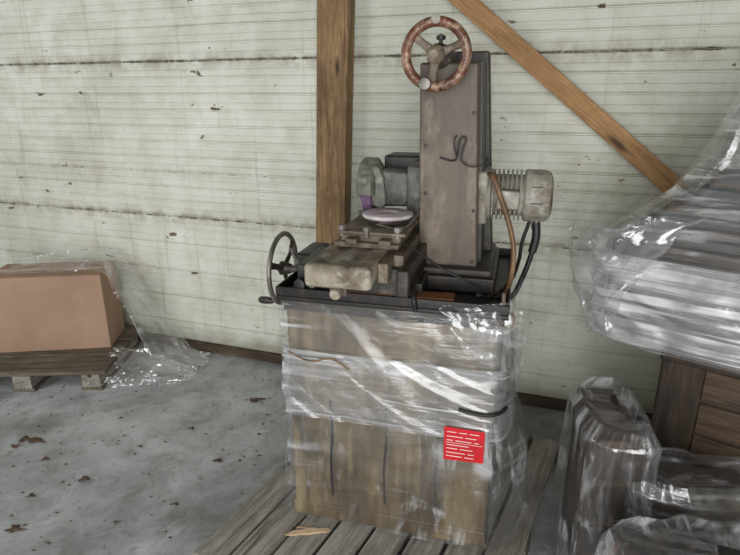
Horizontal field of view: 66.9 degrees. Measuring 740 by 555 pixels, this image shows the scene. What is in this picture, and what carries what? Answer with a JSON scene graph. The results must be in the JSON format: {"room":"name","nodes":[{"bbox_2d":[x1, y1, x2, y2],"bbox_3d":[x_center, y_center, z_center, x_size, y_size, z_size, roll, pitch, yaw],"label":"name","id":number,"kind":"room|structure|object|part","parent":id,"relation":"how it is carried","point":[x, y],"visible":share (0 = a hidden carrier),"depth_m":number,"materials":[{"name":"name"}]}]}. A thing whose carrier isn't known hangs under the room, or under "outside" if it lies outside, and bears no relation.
{"room":"storage warehouse","nodes":[
{"label":"storage warehouse","id":0,"kind":"room"},
{"bbox_2d":[0,340,649,554],"bbox_3d":[-0.750,1.290,1.208,11.500,0.001,9.500,0,18,0],"label":"floor","id":1,"kind":"structure","parent":0,"point":[207,492],"depth_m":2.64,"materials":[{"name":"concrete"}]},
{"bbox_2d":[0,327,142,391],"bbox_3d":[-1.980,0.495,3.452,0.940,0.125,0.640,-1,18,-3],"label":"wooden pallet","id":2,"kind":"object","parent":1,"relation":"on","point":[28,371],"visible":0.65,"depth_m":3.27,"materials":[{"name":"brown wood"}]},
{"bbox_2d":[0,260,124,352],"bbox_3d":[-1.930,0.173,3.472,0.651,0.474,0.302,-2,18,-7],"label":"cardboard box","id":3,"kind":"object","parent":2,"relation":"on","point":[43,307],"visible":1,"depth_m":3.35,"materials":[{"name":"brown cardboard"}]},
{"bbox_2d":[0,379,289,550],"bbox_3d":[-1.230,0.801,2.684,1.550,0.011,1.380,0,18,0],"label":"dry leaves","id":4,"kind":"object","parent":1,"relation":"on","point":[34,439],"visible":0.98,"depth_m":2.59,"materials":[{"name":"plant"}]},
{"bbox_2d":[316,0,354,243],"bbox_3d":[-0.189,-0.711,2.932,0.263,2.740,0.088,6,19,18],"label":"wooden post","id":5,"kind":"object","parent":1,"relation":"on","point":[335,18],"visible":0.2,"depth_m":2.85,"materials":[{"name":"brown wood"}]},
{"bbox_2d":[193,424,559,554],"bbox_3d":[0.126,0.892,2.237,1.003,0.120,1.267,9,20,26],"label":"wooden pallet","id":6,"kind":"object","parent":1,"relation":"on","point":[510,533],"visible":0.41,"depth_m":2.03,"materials":[{"name":"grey wood"}]},
{"bbox_2d":[285,526,330,535],"bbox_3d":[-0.221,0.899,1.999,0.160,0.010,0.043,-2,18,-8],"label":"scrap","id":7,"kind":"object","parent":6,"relation":"on","point":[304,530],"visible":1,"depth_m":1.99,"materials":[{"name":"beige wood"}]},
{"bbox_2d":[294,474,492,546],"bbox_3d":[0.137,0.778,2.282,0.705,0.060,0.629,5,19,14],"label":"plinth","id":8,"kind":"object","parent":6,"relation":"on","point":[422,528],"visible":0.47,"depth_m":1.99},
{"bbox_2d":[282,323,513,423],"bbox_3d":[0.148,0.282,2.115,0.795,0.255,0.686,5,19,14],"label":"band","id":9,"kind":"object","parent":8,"relation":"attached to","point":[284,383],"visible":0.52,"depth_m":1.95,"materials":[{"name":"white"}]},
{"bbox_2d":[443,426,484,463],"bbox_3d":[0.297,0.533,1.777,0.128,0.121,0.001,5,19,14],"label":"label","id":10,"kind":"object","parent":9,"relation":"attached to","point":[478,452],"visible":1,"depth_m":1.78,"materials":[{"name":"red paper"}]},
{"bbox_2d":[445,431,480,459],"bbox_3d":[0.297,0.533,1.776,0.116,0.091,0.001,5,19,14],"label":"print","id":11,"kind":"object","parent":10,"relation":"attached to","point":[447,431],"visible":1,"depth_m":1.78},
{"bbox_2d":[458,406,507,417],"bbox_3d":[0.354,0.418,1.740,0.158,0.022,0.040,-1,18,-3],"label":"strap","id":12,"kind":"object","parent":9,"relation":"attached to","point":[505,408],"visible":1,"depth_m":1.73,"materials":[{"name":"plastic"}]},
{"bbox_2d":[495,293,514,329],"bbox_3d":[0.398,0.100,1.643,0.057,0.109,0.033,5,19,14],"label":"hook","id":13,"kind":"object","parent":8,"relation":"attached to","point":[503,300],"visible":0.99,"depth_m":1.64,"materials":[{"name":"beige metal"}]},
{"bbox_2d":[287,310,499,531],"bbox_3d":[0.136,0.403,2.157,0.695,0.850,0.626,5,19,14],"label":"base cabinet","id":14,"kind":"object","parent":6,"relation":"on","point":[461,488],"depth_m":1.86,"materials":[{"name":"paint"}]},
{"bbox_2d":[329,400,334,494],"bbox_3d":[-0.133,0.597,1.950,0.017,0.380,0.010,5,19,14],"label":"oil","id":15,"kind":"object","parent":14,"relation":"attached to","point":[330,401],"visible":1,"depth_m":1.94,"materials":[{"name":"liquid"}]},
{"bbox_2d":[383,408,386,503],"bbox_3d":[0.051,0.611,1.905,0.015,0.380,0.008,5,19,14],"label":"oil","id":16,"kind":"object","parent":14,"relation":"attached to","point":[385,409],"visible":1,"depth_m":1.90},
{"bbox_2d":[275,238,510,320],"bbox_3d":[0.133,-0.035,2.013,0.730,0.073,0.670,5,19,14],"label":"tray","id":17,"kind":"object","parent":14,"relation":"on","point":[464,304],"depth_m":1.73,"materials":[{"name":"black metal"}]},
{"bbox_3d":[-0.220,0.018,1.789,0.036,0.036,0.050,5,19,14],"label":"slide knob","id":18,"kind":"part","parent":17,"relation":"part of","materials":[{"name":"grey metal"}]},
{"bbox_2d":[296,242,329,265],"bbox_3d":[-0.205,-0.082,2.040,0.075,0.055,0.180,5,19,14],"label":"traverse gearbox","id":19,"kind":"object","parent":17,"relation":"on","point":[314,246],"visible":0.37,"depth_m":2.01,"materials":[{"name":"grey metal"}]},
{"bbox_2d":[267,231,297,304],"bbox_3d":[-0.321,-0.035,2.076,0.017,0.274,0.274,5,19,14],"label":"handwheel","id":20,"kind":"object","parent":19,"relation":"attached to","point":[280,235],"visible":0.67,"depth_m":1.98,"materials":[{"name":"grey metal"}]},
{"bbox_2d":[258,296,274,303],"bbox_3d":[-0.374,0.083,2.049,0.072,0.028,0.028,5,19,14],"label":"grip","id":21,"kind":"object","parent":20,"relation":"attached to","point":[263,299],"depth_m":2.04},
{"bbox_2d":[272,263,283,271],"bbox_3d":[-0.333,-0.037,2.008,0.017,0.064,0.113,5,19,16],"label":"shaft","id":22,"kind":"object","parent":20,"relation":"attached to","point":[280,267],"visible":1,"depth_m":2.00,"materials":[{"name":"black metal"}]},
{"bbox_2d":[285,240,293,262],"bbox_3d":[-0.303,-0.093,2.110,0.017,0.092,0.102,4,18,11],"label":"spoke","id":23,"kind":"object","parent":20,"relation":"attached to","point":[288,257],"visible":0.75,"depth_m":2.10,"materials":[{"name":"black metal"}]},
{"bbox_2d":[277,261,291,274],"bbox_3d":[-0.317,-0.035,2.075,0.052,0.052,0.052,5,19,14],"label":"hub","id":24,"kind":"object","parent":19,"relation":"attached to","point":[286,270],"visible":0.55,"depth_m":2.06,"materials":[{"name":"grey metal"}]},
{"bbox_2d":[297,246,328,290],"bbox_3d":[-0.131,-0.028,1.907,0.160,0.095,0.240,5,19,14],"label":"housing","id":25,"kind":"object","parent":17,"relation":"on","point":[301,265],"visible":0.22,"depth_m":1.81,"materials":[{"name":"green paint"}]},
{"bbox_2d":[290,265,296,272],"bbox_3d":[-0.248,-0.029,2.058,0.150,0.028,0.028,5,19,14],"label":"shaft","id":26,"kind":"object","parent":25,"relation":"attached to","point":[293,268],"depth_m":2.05,"materials":[{"name":"grey metal"}]},
{"bbox_2d":[289,248,299,264],"bbox_3d":[-0.236,-0.060,1.811,0.050,0.080,0.013,-13,22,-34],"label":"lever","id":27,"kind":"object","parent":25,"relation":"on","point":[294,256],"visible":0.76,"depth_m":1.80,"materials":[{"name":"metal"}]},
{"bbox_2d":[329,288,408,297],"bbox_3d":[-0.004,0.049,1.754,0.250,0.038,0.045,5,19,16],"label":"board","id":28,"kind":"object","parent":17,"relation":"on","point":[329,288],"visible":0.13,"depth_m":1.73,"materials":[{"name":"brown wood"}]},
{"bbox_2d":[410,289,417,310],"bbox_3d":[0.129,0.060,1.692,0.020,0.072,0.055,-5,19,-14],"label":"strap","id":29,"kind":"object","parent":17,"relation":"on","point":[413,295],"visible":0.77,"depth_m":1.67,"materials":[{"name":"black rubber"}]},
{"bbox_2d":[409,271,428,297],"bbox_3d":[0.053,-0.053,2.040,0.370,0.060,0.570,5,19,14],"label":"bed casting","id":30,"kind":"object","parent":17,"relation":"on","point":[422,284],"visible":0.11,"depth_m":1.76,"materials":[{"name":"black metal"}]},
{"bbox_2d":[352,254,426,295],"bbox_3d":[0.089,-0.083,1.906,0.213,0.080,0.620,5,19,14],"label":"saddle","id":31,"kind":"object","parent":30,"relation":"on","point":[390,288],"visible":0.12,"depth_m":1.62,"materials":[{"name":"grey metal"}]},
{"bbox_2d":[309,242,388,283],"bbox_3d":[0.013,-0.119,1.883,0.185,0.067,0.760,5,19,14],"label":"work table","id":32,"kind":"object","parent":31,"relation":"on","point":[331,254],"visible":0.18,"depth_m":1.60,"materials":[{"name":"grey metal"}]},
{"bbox_2d":[304,261,372,290],"bbox_3d":[-0.086,-0.004,1.518,0.189,0.066,0.040,5,19,14],"label":"end cap","id":33,"kind":"object","parent":32,"relation":"attached to","point":[317,274],"depth_m":1.50,"materials":[{"name":"beige metal"}]},
{"bbox_2d":[334,226,415,249],"bbox_3d":[0.024,-0.139,1.808,0.200,0.017,0.300,5,19,14],"label":"fixture base","id":34,"kind":"object","parent":32,"relation":"on","point":[339,242],"visible":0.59,"depth_m":1.67,"materials":[{"name":"metal"}]},
{"bbox_2d":[345,236,359,244],"bbox_3d":[-0.049,-0.114,1.673,0.035,0.018,0.060,5,19,14],"label":"bar","id":35,"kind":"object","parent":34,"relation":"on","point":[353,240],"visible":0.92,"depth_m":1.65,"materials":[{"name":"metal"}]},
{"bbox_2d":[341,225,415,243],"bbox_3d":[0.035,-0.155,1.794,0.185,0.023,0.270,5,19,14],"label":"magnetic chuck","id":36,"kind":"object","parent":34,"relation":"on","point":[375,239],"visible":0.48,"depth_m":1.67,"materials":[{"name":"metal"}]},
{"bbox_2d":[339,214,418,237],"bbox_3d":[0.040,-0.172,1.788,0.205,0.012,0.290,5,19,14],"label":"chuck face","id":37,"kind":"object","parent":36,"relation":"on","point":[355,227],"visible":0.54,"depth_m":1.68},
{"bbox_2d":[338,224,345,235],"bbox_3d":[-0.083,-0.143,1.684,0.026,0.032,0.022,5,19,14],"label":"bolt","id":38,"kind":"object","parent":37,"relation":"on","point":[340,226],"visible":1,"depth_m":1.68,"materials":[{"name":"metal"}]},
{"bbox_2d":[363,226,370,237],"bbox_3d":[-0.009,-0.133,1.651,0.026,0.032,0.022,5,19,14],"label":"bolt","id":39,"kind":"object","parent":37,"relation":"on","point":[366,229],"visible":1,"depth_m":1.64,"materials":[{"name":"metal"}]},
{"bbox_2d":[364,218,411,226],"bbox_3d":[0.056,-0.184,1.774,0.152,0.020,0.152,5,19,14],"label":"plate","id":40,"kind":"object","parent":37,"relation":"on","point":[367,221],"visible":0.38,"depth_m":1.71,"materials":[{"name":"black metal"}]},
{"bbox_2d":[362,208,412,220],"bbox_3d":[0.056,-0.200,1.769,0.160,0.013,0.160,5,19,14],"label":"disc","id":41,"kind":"object","parent":40,"relation":"on","point":[376,214],"visible":1,"depth_m":1.73,"materials":[{"name":"metal"}]},
{"bbox_2d":[376,208,420,228],"bbox_3d":[0.117,-0.181,1.737,0.190,0.035,0.086,-14,23,-37],"label":"lubrication line","id":42,"kind":"object","parent":40,"relation":"attached to","point":[414,218],"visible":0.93,"depth_m":1.70,"materials":[{"name":"metal"}]},
{"bbox_2d":[393,227,401,238],"bbox_3d":[0.082,-0.130,1.643,0.026,0.032,0.022,5,19,14],"label":"bolt","id":43,"kind":"object","parent":37,"relation":"on","point":[398,230],"visible":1,"depth_m":1.63,"materials":[{"name":"metal"}]},
{"bbox_2d":[401,242,479,286],"bbox_3d":[0.208,-0.044,1.705,0.266,0.156,0.020,0,18,-2],"label":"lead","id":44,"kind":"object","parent":36,"relation":"attached to","point":[402,243],"visible":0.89,"depth_m":1.71,"materials":[{"name":"black rubber"}]},
{"bbox_2d":[378,237,392,246],"bbox_3d":[0.048,-0.106,1.650,0.035,0.018,0.060,5,19,14],"label":"bar","id":45,"kind":"object","parent":34,"relation":"on","point":[383,242],"visible":0.94,"depth_m":1.62,"materials":[{"name":"brown metal"}]},
{"bbox_2d":[378,222,418,283],"bbox_3d":[0.116,-0.107,1.853,0.030,0.058,0.650,5,19,14],"label":"table side rail","id":46,"kind":"object","parent":31,"relation":"on","point":[385,266],"visible":0.46,"depth_m":1.56,"materials":[{"name":"brown metal"}]},
{"bbox_2d":[330,288,351,296],"bbox_3d":[-0.079,0.026,1.586,0.050,0.030,0.080,5,19,14],"label":"bracket","id":47,"kind":"object","parent":46,"relation":"attached to","point":[346,292],"visible":0.17,"depth_m":1.55,"materials":[{"name":"grey metal"}]},
{"bbox_2d":[330,288,342,299],"bbox_3d":[-0.093,0.044,1.533,0.034,0.034,0.034,5,19,14],"label":"handle","id":48,"kind":"object","parent":47,"relation":"attached to","point":[335,293],"depth_m":1.52,"materials":[{"name":"grey metal"}]},
{"bbox_3d":[0.116,-0.107,1.853,0.030,0.058,0.650,5,19,14],"label":"rail","id":49,"kind":"part","parent":46,"relation":"part of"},
{"bbox_2d":[419,62,480,266],"bbox_3d":[0.278,-0.364,1.873,0.206,0.655,0.220,5,19,14],"label":"column","id":50,"kind":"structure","parent":30,"relation":"on","point":[448,225],"depth_m":1.77,"materials":[{"name":"grey metal"}]},
{"bbox_2d":[407,160,419,221],"bbox_3d":[0.174,-0.307,1.963,0.060,0.190,0.180,5,19,14],"label":"slide","id":51,"kind":"object","parent":50,"relation":"attached to","point":[413,169],"visible":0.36,"depth_m":1.88,"materials":[{"name":"paint"}]},
{"bbox_2d":[356,157,406,205],"bbox_3d":[0.088,-0.337,1.965,0.232,0.162,0.207,5,19,14],"label":"housing","id":52,"kind":"object","parent":51,"relation":"attached to","point":[395,177],"depth_m":1.91,"materials":[{"name":"paint"}]},
{"bbox_3d":[0.006,-0.364,1.978,0.064,0.118,0.207,5,19,14],"label":"wheel guard","id":53,"kind":"part","parent":52,"relation":"part of","materials":[{"name":"grey metal"}]},
{"bbox_2d":[384,152,419,167],"bbox_3d":[0.153,-0.408,2.088,0.175,0.105,0.140,5,19,14],"label":"box","id":54,"kind":"object","parent":52,"relation":"attached to","point":[395,159],"visible":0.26,"depth_m":2.02,"materials":[{"name":"green paint"}]},
{"label":"spindle nose","id":55,"kind":"object","parent":52,"relation":"attached to","visible":0},
{"bbox_2d":[361,196,377,209],"bbox_3d":[0.007,-0.316,1.994,0.036,0.184,0.184,5,19,14],"label":"wheel","id":56,"kind":"object","parent":55,"relation":"attached to","point":[366,201],"visible":0.22,"depth_m":1.93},
{"bbox_2d":[427,34,450,68],"bbox_3d":[0.204,-0.669,1.657,0.072,0.097,0.040,5,19,14],"label":"elevation bearing","id":57,"kind":"object","parent":50,"relation":"on","point":[444,62],"depth_m":1.65,"materials":[{"name":"black metal"}]},
{"bbox_2d":[401,16,471,91],"bbox_3d":[0.189,-0.640,1.606,0.204,0.204,0.026,5,19,14],"label":"handwheel","id":58,"kind":"object","parent":57,"relation":"attached to","point":[449,23],"visible":0.94,"depth_m":1.59,"materials":[{"name":"brown metal"}]},
{"bbox_2d":[414,35,431,52],"bbox_3d":[0.153,-0.672,1.609,0.071,0.064,0.019,5,19,14],"label":"spoke","id":59,"kind":"object","parent":58,"relation":"attached to","point":[419,40],"visible":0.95,"depth_m":1.61,"materials":[{"name":"grey metal"}]},
{"bbox_2d":[418,77,430,90],"bbox_3d":[0.159,-0.557,1.610,0.038,0.038,0.038,5,19,14],"label":"grip","id":60,"kind":"object","parent":58,"relation":"attached to","point":[424,83],"depth_m":1.59,"materials":[{"name":"silver metal"}]},
{"bbox_2d":[428,63,439,81],"bbox_3d":[0.184,-0.595,1.626,0.037,0.071,0.019,5,19,14],"label":"spoke","id":61,"kind":"object","parent":58,"relation":"attached to","point":[433,67],"visible":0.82,"depth_m":1.62,"materials":[{"name":"grey metal"}]},
{"bbox_2d":[431,14,440,23],"bbox_3d":[0.184,-0.719,1.557,0.026,0.026,0.020,5,19,14],"label":"pin","id":62,"kind":"object","parent":58,"relation":"attached to","point":[435,18],"depth_m":1.55,"materials":[{"name":"metal"}]},
{"bbox_2d":[427,45,444,63],"bbox_3d":[0.190,-0.641,1.610,0.052,0.052,0.052,5,19,14],"label":"hub","id":63,"kind":"object","parent":58,"relation":"attached to","point":[435,53],"depth_m":1.59,"materials":[{"name":"grey metal"}]},
{"bbox_2d":[441,40,460,56],"bbox_3d":[0.234,-0.654,1.593,0.074,0.052,0.019,5,19,14],"label":"spoke","id":64,"kind":"object","parent":58,"relation":"attached to","point":[456,45],"visible":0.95,"depth_m":1.59,"materials":[{"name":"grey metal"}]},
{"bbox_3d":[0.209,-0.704,1.651,0.028,0.028,0.028,5,19,14],"label":"oil cap","id":65,"kind":"part","parent":57,"relation":"part of","materials":[{"name":"black metal"}]},
{"bbox_2d":[428,51,456,63],"bbox_3d":[0.226,-0.683,1.739,0.070,0.045,0.180,5,19,14],"label":"block","id":66,"kind":"object","parent":50,"relation":"on","point":[454,53],"visible":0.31,"depth_m":1.71,"materials":[{"name":"grey metal"}]},
{"bbox_2d":[440,136,488,166],"bbox_3d":[0.291,-0.388,1.724,0.152,0.094,0.021,5,19,14],"label":"bracket","id":67,"kind":"object","parent":50,"relation":"attached to","point":[460,139],"visible":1,"depth_m":1.72,"materials":[{"name":"grey metal"}]},
{"bbox_2d":[453,135,456,158],"bbox_3d":[0.263,-0.402,1.721,0.015,0.071,0.009,4,19,14],"label":"wire bracket leg","id":68,"kind":"object","parent":67,"relation":"attached to","point":[456,135],"depth_m":1.72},
{"bbox_2d":[456,51,492,249],"bbox_3d":[0.337,-0.424,2.000,0.241,0.710,0.080,5,19,14],"label":"plate","id":69,"kind":"object","parent":50,"relation":"attached to","point":[477,56],"depth_m":1.91,"materials":[{"name":"black metal"}]},
{"bbox_2d":[478,61,486,261],"bbox_3d":[0.374,-0.373,1.876,0.044,0.650,0.160,5,19,14],"label":"strip","id":70,"kind":"object","parent":50,"relation":"attached to","point":[483,69],"depth_m":1.79,"materials":[{"name":"grey metal"}]},
{"bbox_2d":[478,166,490,223],"bbox_3d":[0.384,-0.282,1.903,0.040,0.175,0.170,5,19,14],"label":"plate","id":71,"kind":"object","parent":50,"relation":"attached to","point":[483,178],"depth_m":1.82,"materials":[{"name":"grey metal"}]},
{"bbox_2d":[481,168,493,218],"bbox_3d":[0.396,-0.284,1.899,0.034,0.172,0.172,5,19,14],"label":"flange","id":72,"kind":"object","parent":71,"relation":"attached to","point":[486,197],"depth_m":1.82,"materials":[{"name":"grey metal"}]},
{"bbox_2d":[496,252,533,300],"bbox_3d":[0.485,-0.042,1.825,0.025,0.232,0.235,15,23,39],"label":"cable","id":73,"kind":"object","parent":50,"relation":"attached to","point":[516,290],"visible":0.74,"depth_m":1.87,"materials":[{"name":"black rubber"}]},
{"bbox_2d":[476,222,530,298],"bbox_3d":[0.432,-0.052,1.787,0.026,0.210,0.347,14,23,36],"label":"power cable","id":74,"kind":"object","parent":73,"relation":"attached to","point":[502,289],"visible":0.85,"depth_m":1.86,"materials":[{"name":"black rubber"}]},
{"bbox_2d":[415,291,454,300],"bbox_3d":[0.193,0.066,1.720,0.133,0.028,0.068,5,19,14],"label":"board","id":75,"kind":"object","parent":17,"relation":"in","point":[443,296],"depth_m":1.71,"materials":[{"name":"brown wood"}]},
{"bbox_2d":[284,300,503,330],"bbox_3d":[0.060,0.110,1.748,0.699,0.040,0.022,5,19,14],"label":"rail","id":76,"kind":"object","parent":14,"relation":"attached to","point":[470,322],"depth_m":1.73,"materials":[{"name":"grey metal"}]},
{"bbox_2d":[433,415,438,512],"bbox_3d":[0.220,0.625,1.863,0.013,0.380,0.006,5,19,14],"label":"oil","id":77,"kind":"object","parent":14,"relation":"attached to","point":[437,415],"visible":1,"depth_m":1.85,"materials":[{"name":"liquid"}]},
{"bbox_2d":[484,324,504,544],"bbox_3d":[0.397,0.525,1.799,0.011,0.810,0.028,5,19,14],"label":"trim","id":78,"kind":"structure","parent":14,"relation":"attached to","point":[501,332],"depth_m":1.78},
{"bbox_2d":[487,171,515,299],"bbox_3d":[0.429,-0.104,1.758,0.085,0.426,0.231,-2,18,-6],"label":"hose","id":79,"kind":"object","parent":14,"relation":"attached to","point":[491,175],"visible":0.84,"depth_m":1.77,"materials":[{"name":"brown rubber"}]},
{"bbox_2d":[553,376,739,554],"bbox_3d":[0.952,0.716,1.903,0.584,0.658,0.477,2,18,8],"label":"plastic wrap","id":80,"kind":"object","parent":1,"relation":"on","point":[610,479],"visible":0.84,"depth_m":1.75,"materials":[{"name":"clear plastic"}]},
{"bbox_2d":[571,100,739,472],"bbox_3d":[1.252,0.149,1.894,1.199,1.746,0.489,13,22,35],"label":"crate","id":81,"kind":"object","parent":1,"relation":"on","point":[674,276],"visible":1,"depth_m":1.85,"materials":[{"name":"clear plastic"}]},
{"bbox_3d":[1.294,-0.064,1.758,0.926,0.035,0.377,14,23,37],"label":"stacked plate","id":82,"kind":"part","parent":81,"relation":"part of","materials":[{"name":"grey plastic"}]},
{"bbox_3d":[1.196,0.069,1.665,0.910,0.080,0.025,14,23,37],"label":"bed rail","id":83,"kind":"part","parent":81,"relation":"part of","materials":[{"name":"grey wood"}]},
{"bbox_3d":[1.309,-0.098,1.741,0.897,0.030,0.368,14,23,37],"label":"stacked plate","id":84,"kind":"part","parent":81,"relation":"part of","materials":[{"name":"clear plastic"}]},
{"bbox_3d":[1.324,-0.127,1.726,0.863,0.025,0.348,14,23,37],"label":"stacked plate","id":85,"kind":"part","parent":81,"relation":"part of","materials":[{"name":"grey plastic"}]},
{"bbox_3d":[1.342,-0.155,1.707,0.825,0.030,0.343,14,23,37],"label":"stacked plate","id":86,"kind":"part","parent":81,"relation":"part of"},
{"bbox_3d":[1.342,0.275,1.922,0.550,0.040,0.380,14,23,37],"label":"pedestal rail","id":87,"kind":"part","parent":81,"relation":"part of","materials":[{"name":"brown wood"}]},
{"bbox_3d":[1.361,-0.186,1.688,0.785,0.030,0.333,14,23,37],"label":"stacked plate","id":88,"kind":"part","parent":81,"relation":"part of","materials":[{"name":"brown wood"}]},
{"bbox_3d":[1.294,0.646,1.872,0.400,0.115,0.012,14,23,37],"label":"pedestal panel","id":89,"kind":"part","parent":81,"relation":"part of","materials":[{"name":"brown wood"}]},
{"bbox_3d":[1.387,-0.217,1.662,0.721,0.035,0.313,14,23,37],"label":"stacked plate","id":90,"kind":"part","parent":81,"relation":"part of","materials":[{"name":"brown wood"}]},
{"bbox_3d":[1.294,0.527,1.833,0.400,0.115,0.012,14,23,37],"label":"pedestal panel","id":91,"kind":"part","parent":81,"relation":"part of","materials":[{"name":"brown wood"}]},
{"bbox_3d":[1.294,0.408,1.794,0.400,0.115,0.012,14,23,37],"label":"pedestal panel","id":92,"kind":"part","parent":81,"relation":"part of","materials":[{"name":"brown wood"}]},
{"bbox_3d":[1.406,-0.264,1.638,0.682,0.030,0.305,14,23,37],"label":"stacked plate","id":93,"kind":"part","parent":81,"relation":"part of","materials":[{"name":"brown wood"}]},
{"bbox_2d":[600,514,739,554],"bbox_3d":[0.858,0.919,1.444,0.576,0.559,0.338,2,18,6],"label":"parcel","id":94,"kind":"object","parent":1,"relation":"on","point":[627,540],"visible":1,"depth_m":1.45,"materials":[{"name":"clear plastic"}]},
{"bbox_3d":[0.856,0.711,1.381,0.450,0.015,0.220,2,18,6],"label":"lid","id":95,"kind":"part","parent":94,"relation":"part of","materials":[{"name":"clear plastic"}]},
{"bbox_2d":[0,0,739,413],"bbox_3d":[-0.385,-0.764,3.079,8.200,2.753,0.066,6,19,18],"label":"wall","id":96,"kind":"structure","parent":0,"point":[175,140],"depth_m":3.05,"materials":[{"name":"white wood"}]},
{"bbox_2d":[138,331,651,425],"bbox_3d":[-0.400,0.528,3.456,8.160,0.060,0.028,6,19,18],"label":"baseboard","id":97,"kind":"structure","parent":96,"relation":"attached to","point":[638,417],"depth_m":3.52,"materials":[{"name":"brown wood"}]},
{"bbox_2d":[448,0,685,197],"bbox_3d":[0.712,-0.990,2.522,1.426,1.188,0.070,6,19,18],"label":"diagonal brace","id":98,"kind":"object","parent":96,"relation":"attached to","point":[541,69],"visible":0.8,"depth_m":2.48,"materials":[{"name":"brown wood"}]},
{"bbox_2d":[371,164,386,207],"bbox_3d":[0.035,-0.315,1.935,0.054,0.147,0.055,5,19,14],"label":"bracket","id":99,"kind":"object","parent":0,"point":[379,200],"depth_m":1.91,"materials":[{"name":"grey metal"}]},
{"bbox_2d":[393,224,419,266],"bbox_3d":[0.141,-0.118,1.827,0.030,0.035,0.480,5,19,14],"label":"strip","id":100,"kind":"object","parent":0,"point":[403,254],"depth_m":1.68,"materials":[{"name":"metal"}]},
{"bbox_2d":[396,242,426,297],"bbox_3d":[0.159,-0.062,1.824,0.035,0.080,0.550,5,19,14],"label":"plate","id":101,"kind":"object","parent":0,"point":[405,273],"depth_m":1.60,"materials":[{"name":"grey metal"}]},
{"bbox_2d":[424,243,495,276],"bbox_3d":[0.307,-0.075,2.002,0.265,0.025,0.380,5,19,14],"label":"column base","id":102,"kind":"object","parent":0,"point":[483,268],"depth_m":1.84,"materials":[{"name":"grey metal"}]},
{"bbox_2d":[427,247,499,294],"bbox_3d":[0.312,-0.041,2.012,0.285,0.055,0.420,5,19,14],"label":"column foot","id":103,"kind":"object","parent":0,"point":[436,281],"depth_m":1.81,"materials":[{"name":"grey metal"}]},
{"bbox_2d":[490,169,524,219],"bbox_3d":[0.461,-0.279,1.884,0.108,0.168,0.168,5,19,14],"label":"motor fins","id":104,"kind":"object","parent":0,"point":[516,181],"depth_m":1.83,"materials":[{"name":"grey metal"}]},
{"bbox_2d":[496,189,519,209],"bbox_3d":[0.444,-0.251,1.797,0.070,0.060,0.045,5,19,14],"label":"junction box","id":105,"kind":"object","parent":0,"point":[511,196],"visible":0.76,"depth_m":1.77,"materials":[{"name":"paint"}]},
{"bbox_2d":[528,222,540,252],"bbox_3d":[0.550,-0.134,1.871,0.037,0.107,0.052,5,19,14],"label":"cable","id":106,"kind":"object","parent":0,"point":[536,227],"depth_m":1.86,"materials":[{"name":"black rubber"}]},
{"bbox_2d":[522,169,553,221],"bbox_3d":[0.558,-0.271,1.860,0.093,0.172,0.172,5,19,14],"label":"cover","id":107,"kind":"object","parent":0,"point":[533,177],"depth_m":1.79,"materials":[{"name":"grey metal"}]},
{"bbox_3d":[0.103,0.247,1.876,0.760,0.029,0.226,5,19,14],"label":"rope","id":108,"kind":"object","parent":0,"visible":0},
{"bbox_2d":[287,351,348,369],"bbox_3d":[-0.169,0.270,1.823,0.212,0.046,0.007,5,19,14],"label":"strap","id":109,"kind":"object","parent":108,"relation":"attached to","point":[292,353],"visible":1,"depth_m":1.82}
]}

